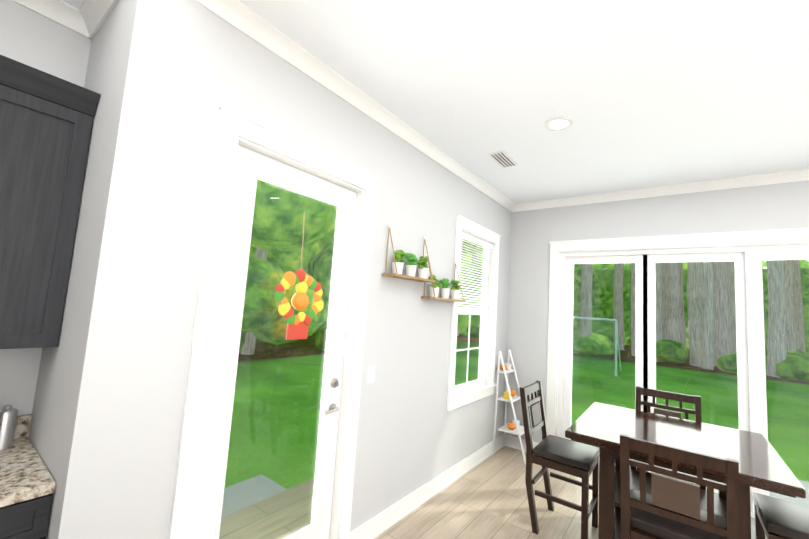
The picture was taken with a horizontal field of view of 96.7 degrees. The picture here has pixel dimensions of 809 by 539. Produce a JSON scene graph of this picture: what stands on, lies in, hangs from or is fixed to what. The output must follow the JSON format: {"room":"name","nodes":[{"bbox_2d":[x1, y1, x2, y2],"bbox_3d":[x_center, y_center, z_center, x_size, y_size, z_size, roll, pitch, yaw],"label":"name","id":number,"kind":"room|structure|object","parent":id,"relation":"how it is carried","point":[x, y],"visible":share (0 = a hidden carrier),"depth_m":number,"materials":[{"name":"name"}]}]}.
{"room":"dining room","nodes":[
{"label":"dining room","id":0,"kind":"room"},
{"bbox_2d":[0,0,90,415],"bbox_3d":[-3.019,-0.037,0.292,0.140,3.060,4.210,-1,-7,37],"label":"wall","id":1,"kind":"structure","parent":0,"point":[28,37],"depth_m":1.76,"materials":[{"name":"grey paint"}]},
{"bbox_2d":[14,414,31,437],"bbox_3d":[-2.824,0.555,0.398,0.028,0.099,3.384,-1,-7,37],"label":"backsplash","id":2,"kind":"structure","parent":1,"relation":"attached to","point":[23,422],"depth_m":1.71,"materials":[{"name":"beige stone"}]},
{"bbox_2d":[0,55,99,348],"bbox_3d":[-1.842,-0.273,1.446,0.347,1.154,0.742,-1,-7,37],"label":"upper cabinet","id":3,"kind":"object","parent":1,"relation":"attached to","point":[46,120],"depth_m":1.53,"materials":[{"name":"black wood"}]},
{"bbox_2d":[11,0,93,39],"bbox_3d":[-2.676,-1.484,0.586,0.075,0.085,3.390,-1,-7,37],"label":"crown molding","id":4,"kind":"structure","parent":1,"relation":"attached to","point":[60,12],"depth_m":1.81,"materials":[{"name":"white wood"}]},
{"bbox_2d":[28,0,127,538],"bbox_3d":[-1.492,0.197,1.672,0.630,3.060,0.140,-1,-7,37],"label":"wall","id":5,"kind":"structure","parent":0,"point":[50,404],"depth_m":1.57,"materials":[{"name":"grey paint"}]},
{"bbox_2d":[71,0,118,35],"bbox_3d":[-1.386,-1.294,1.675,0.660,0.085,0.075,-1,-7,37],"label":"crown molding","id":6,"kind":"structure","parent":5,"relation":"attached to","point":[87,19],"depth_m":1.82,"materials":[{"name":"white wood"}]},
{"bbox_2d":[48,0,511,538],"bbox_3d":[0.068,0.436,3.095,0.140,3.060,4.320,-1,-7,37],"label":"wall","id":7,"kind":"structure","parent":0,"point":[186,68],"depth_m":1.62,"materials":[{"name":"grey paint"}]},
{"bbox_2d":[168,102,377,538],"bbox_3d":[-0.680,0.540,2.080,0.168,2.560,1.130,-1,-7,37],"label":"door frame","id":8,"kind":"structure","parent":7,"relation":"attached to","point":[236,128],"depth_m":1.81,"materials":[{"name":"white wood"}]},
{"bbox_2d":[194,145,355,538],"bbox_3d":[-0.681,0.601,2.064,0.104,2.412,0.900,-1,-7,37],"label":"door leaf","id":9,"kind":"structure","parent":7,"relation":"in","point":[252,167],"depth_m":1.97,"materials":[{"name":"white paint"}]},
{"bbox_2d":[274,212,323,339],"bbox_3d":[-0.603,0.029,2.121,0.078,0.754,0.350,-1,-7,37],"label":"decoration","id":10,"kind":"object","parent":9,"relation":"hanging from","point":[299,323],"visible":1,"depth_m":2.08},
{"bbox_2d":[194,0,514,211],"bbox_3d":[0.158,-1.059,3.055,0.075,0.085,4.165,-1,-7,37],"label":"crown molding","id":11,"kind":"structure","parent":7,"relation":"attached to","point":[234,12],"depth_m":2.24,"materials":[{"name":"white wood"}]},
{"bbox_2d":[367,366,374,382],"bbox_3d":[-0.238,0.747,2.561,0.008,0.115,0.070,-1,-7,37],"label":"light switch","id":12,"kind":"object","parent":7,"relation":"attached to","point":[370,374],"visible":1,"depth_m":2.56,"materials":[{"name":"white plastic"}]},
{"bbox_2d":[382,224,435,281],"bbox_3d":[0.056,-0.118,2.857,0.134,0.393,0.540,-1,-7,37],"label":"shelf","id":13,"kind":"object","parent":7,"relation":"attached to","point":[410,266],"visible":0.98,"depth_m":2.81,"materials":[{"name":"brown wood"}]},
{"bbox_2d":[350,434,503,538],"bbox_3d":[0.439,1.966,3.430,0.022,0.135,2.710,-1,-7,37],"label":"baseboard","id":14,"kind":"structure","parent":7,"relation":"attached to","point":[382,522],"depth_m":3.01,"materials":[{"name":"white wood"}]},
{"bbox_2d":[421,254,465,301],"bbox_3d":[0.374,0.085,3.275,0.134,0.393,0.570,-1,-7,37],"label":"shelf","id":15,"kind":"object","parent":7,"relation":"attached to","point":[444,284],"visible":0.96,"depth_m":3.23,"materials":[{"name":"brown wood"}]},
{"bbox_2d":[446,214,500,411],"bbox_3d":[0.737,0.460,3.942,0.185,1.895,1.090,-1,-7,37],"label":"kitchen window","id":16,"kind":"structure","parent":7,"relation":"in","point":[466,386],"depth_m":4.04,"materials":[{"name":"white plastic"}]},
{"bbox_2d":[458,232,492,312],"bbox_3d":[0.778,0.058,3.970,0.040,0.813,0.836,-1,-7,37],"label":"window blind","id":17,"kind":"object","parent":16,"relation":"attached to","point":[468,237],"visible":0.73,"depth_m":3.95,"materials":[{"name":"white plastic"}]},
{"bbox_2d":[62,0,808,203],"bbox_3d":[1.707,-1.397,-0.534,8.820,0.080,8.650,-1,-7,37],"label":"ceiling","id":18,"kind":"structure","parent":0,"point":[648,93],"depth_m":2.15,"materials":[{"name":"white paint"}]},
{"bbox_2d":[487,150,518,167],"bbox_3d":[0.920,-1.019,3.346,0.160,0.012,0.360,-1,-7,37],"label":"ceiling vent","id":19,"kind":"object","parent":18,"relation":"in","point":[503,159],"visible":1,"depth_m":3.32,"materials":[{"name":"white metal"}]},
{"bbox_2d":[544,116,573,130],"bbox_3d":[1.139,-1.073,2.658,0.200,0.012,0.200,-1,-7,37],"label":"recessed light","id":20,"kind":"object","parent":18,"relation":"in","point":[561,123],"visible":1,"depth_m":2.65,"materials":[{"name":"white"}]},
{"bbox_2d":[219,446,754,538],"bbox_3d":[1.508,1.707,-0.840,8.820,0.050,8.650,-1,-7,37],"label":"floor","id":21,"kind":"structure","parent":0,"point":[486,498],"depth_m":2.93,"materials":[{"name":"wood"}]},
{"bbox_2d":[0,494,51,538],"bbox_3d":[-1.830,1.228,1.200,0.637,0.875,0.767,-1,-7,37],"label":"base cabinet","id":22,"kind":"object","parent":21,"relation":"on","point":[29,520],"depth_m":1.30,"materials":[{"name":"black wood"}]},
{"bbox_2d":[0,438,55,509],"bbox_3d":[-2.579,0.622,0.204,0.652,0.040,3.384,-1,-7,37],"label":"countertop","id":23,"kind":"structure","parent":22,"relation":"on","point":[24,476],"depth_m":1.38,"materials":[{"name":"beige stone"}]},
{"bbox_2d":[0,405,17,449],"bbox_3d":[-1.782,0.699,1.603,0.070,0.180,0.070,-1,-7,37],"label":"canister","id":24,"kind":"object","parent":23,"relation":"on","point":[8,416],"visible":1,"depth_m":1.59,"materials":[{"name":"silver metal"}]},
{"bbox_2d":[492,350,533,464],"bbox_3d":[1.321,1.577,4.252,0.403,1.188,0.368,-1,-7,37],"label":"ladder shelf","id":25,"kind":"object","parent":21,"relation":"on","point":[514,427],"visible":0.96,"depth_m":4.23,"materials":[{"name":"white paint"}]},
{"bbox_2d":[519,380,598,538],"bbox_3d":[1.244,1.504,2.894,0.520,1.050,0.460,-1,-7,37],"label":"chair","id":26,"kind":"object","parent":21,"relation":"on","point":[573,458],"visible":0.98,"depth_m":2.82,"materials":[{"name":"brown wood"}]},
{"bbox_2d":[630,386,705,489],"bbox_3d":[2.130,1.563,2.922,0.460,1.050,0.520,-1,-7,37],"label":"chair","id":27,"kind":"object","parent":21,"relation":"on","point":[680,398],"visible":0.19,"depth_m":3.12,"materials":[{"name":"brown wood"}]},
{"bbox_2d":[620,433,738,538],"bbox_3d":[1.435,1.419,1.904,0.460,1.050,0.520,-1,-7,37],"label":"chair","id":28,"kind":"object","parent":21,"relation":"on","point":[669,508],"visible":1,"depth_m":1.78,"materials":[{"name":"brown wood"}]},
{"bbox_2d":[565,402,805,538],"bbox_3d":[1.764,1.559,2.404,1.070,0.910,1.070,-1,-7,37],"label":"dining table","id":29,"kind":"object","parent":21,"relation":"on","point":[762,464],"visible":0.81,"depth_m":2.31,"materials":[{"name":"brown wood"}]},
{"bbox_2d":[751,517,766,538],"bbox_3d":[3.121,2.120,2.658,0.970,0.018,0.620,-1,-7,37],"label":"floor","id":30,"kind":"structure","parent":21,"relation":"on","point":[752,528],"depth_m":2.94,"materials":[{"name":"beige wood"}]},
{"bbox_2d":[752,493,808,538],"bbox_3d":[2.301,1.480,1.971,0.520,1.050,0.460,-1,-7,37],"label":"chair","id":31,"kind":"object","parent":21,"relation":"on","point":[776,518],"visible":1,"depth_m":2.04,"materials":[{"name":"brown wood"}]},
{"bbox_2d":[504,180,808,442],"bbox_3d":[4.429,0.647,2.402,7.650,3.060,0.140,-1,-7,37],"label":"wall","id":32,"kind":"structure","parent":0,"point":[751,208],"depth_m":4.18,"materials":[{"name":"grey paint"}]},
{"bbox_2d":[505,434,538,451],"bbox_3d":[1.451,2.120,4.338,0.480,0.135,0.022,-1,-7,37],"label":"baseboard","id":33,"kind":"structure","parent":32,"relation":"attached to","point":[511,441],"depth_m":4.40,"materials":[{"name":"white wood"}]},
{"bbox_2d":[515,168,808,211],"bbox_3d":[4.459,-0.843,2.462,7.650,0.085,0.075,-1,-7,37],"label":"crown molding","id":34,"kind":"structure","parent":32,"relation":"attached to","point":[802,174],"depth_m":3.71,"materials":[{"name":"white wood"}]},
{"bbox_2d":[546,228,808,435],"bbox_3d":[2.852,0.917,3.538,2.760,2.545,0.168,-1,-7,37],"label":"door frame","id":35,"kind":"structure","parent":32,"relation":"attached to","point":[794,236],"depth_m":3.99,"materials":[{"name":"white wood"}]},
{"bbox_2d":[557,244,808,516],"bbox_3d":[2.844,0.985,3.527,2.516,2.408,0.130,-1,-7,37],"label":"sliding door","id":36,"kind":"structure","parent":32,"relation":"in","point":[750,363],"depth_m":3.62,"materials":[{"name":"white plastic"}]},
{"label":"outside","id":37,"kind":"structure","parent":0,"visible":0},
{"bbox_2d":[221,474,808,517],"bbox_3d":[1.667,2.094,2.708,5.650,0.065,5.550,-1,-7,37],"label":"patio","id":38,"kind":"structure","parent":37,"point":[239,501],"depth_m":3.12,"materials":[{"name":"grey concrete"}]},
{"bbox_2d":[224,331,808,488],"bbox_3d":[10.855,4.366,19.443,130.000,0.001,130.000,-1,-7,37],"label":"lawn","id":39,"kind":"structure","parent":37,"point":[315,402],"depth_m":6.96,"materials":[{"name":"green plant"}]},
{"bbox_2d":[238,332,808,384],"bbox_3d":[-6.228,1.033,-3.124,130.000,0.001,73.000,-1,-7,37],"label":"mulch","id":40,"kind":"object","parent":39,"relation":"on","point":[312,348],"depth_m":12.97,"materials":[{"name":"brown soil"}]},
{"bbox_2d":[572,316,620,375],"bbox_3d":[5.808,2.471,12.290,2.670,1.725,1.249,-1,-7,37],"label":"goal","id":41,"kind":"object","parent":39,"relation":"on","point":[616,331],"depth_m":11.46,"materials":[{"name":"white plastic"}]},
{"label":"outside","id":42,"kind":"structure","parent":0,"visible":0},
{"bbox_2d":[239,179,808,380],"bbox_3d":[9.776,-11.329,9.936,140.000,31.000,90.000,-1,-7,37],"label":"trees","id":43,"kind":"object","parent":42,"point":[590,293],"depth_m":14.18,"materials":[{"name":"green plant"}]}
]}

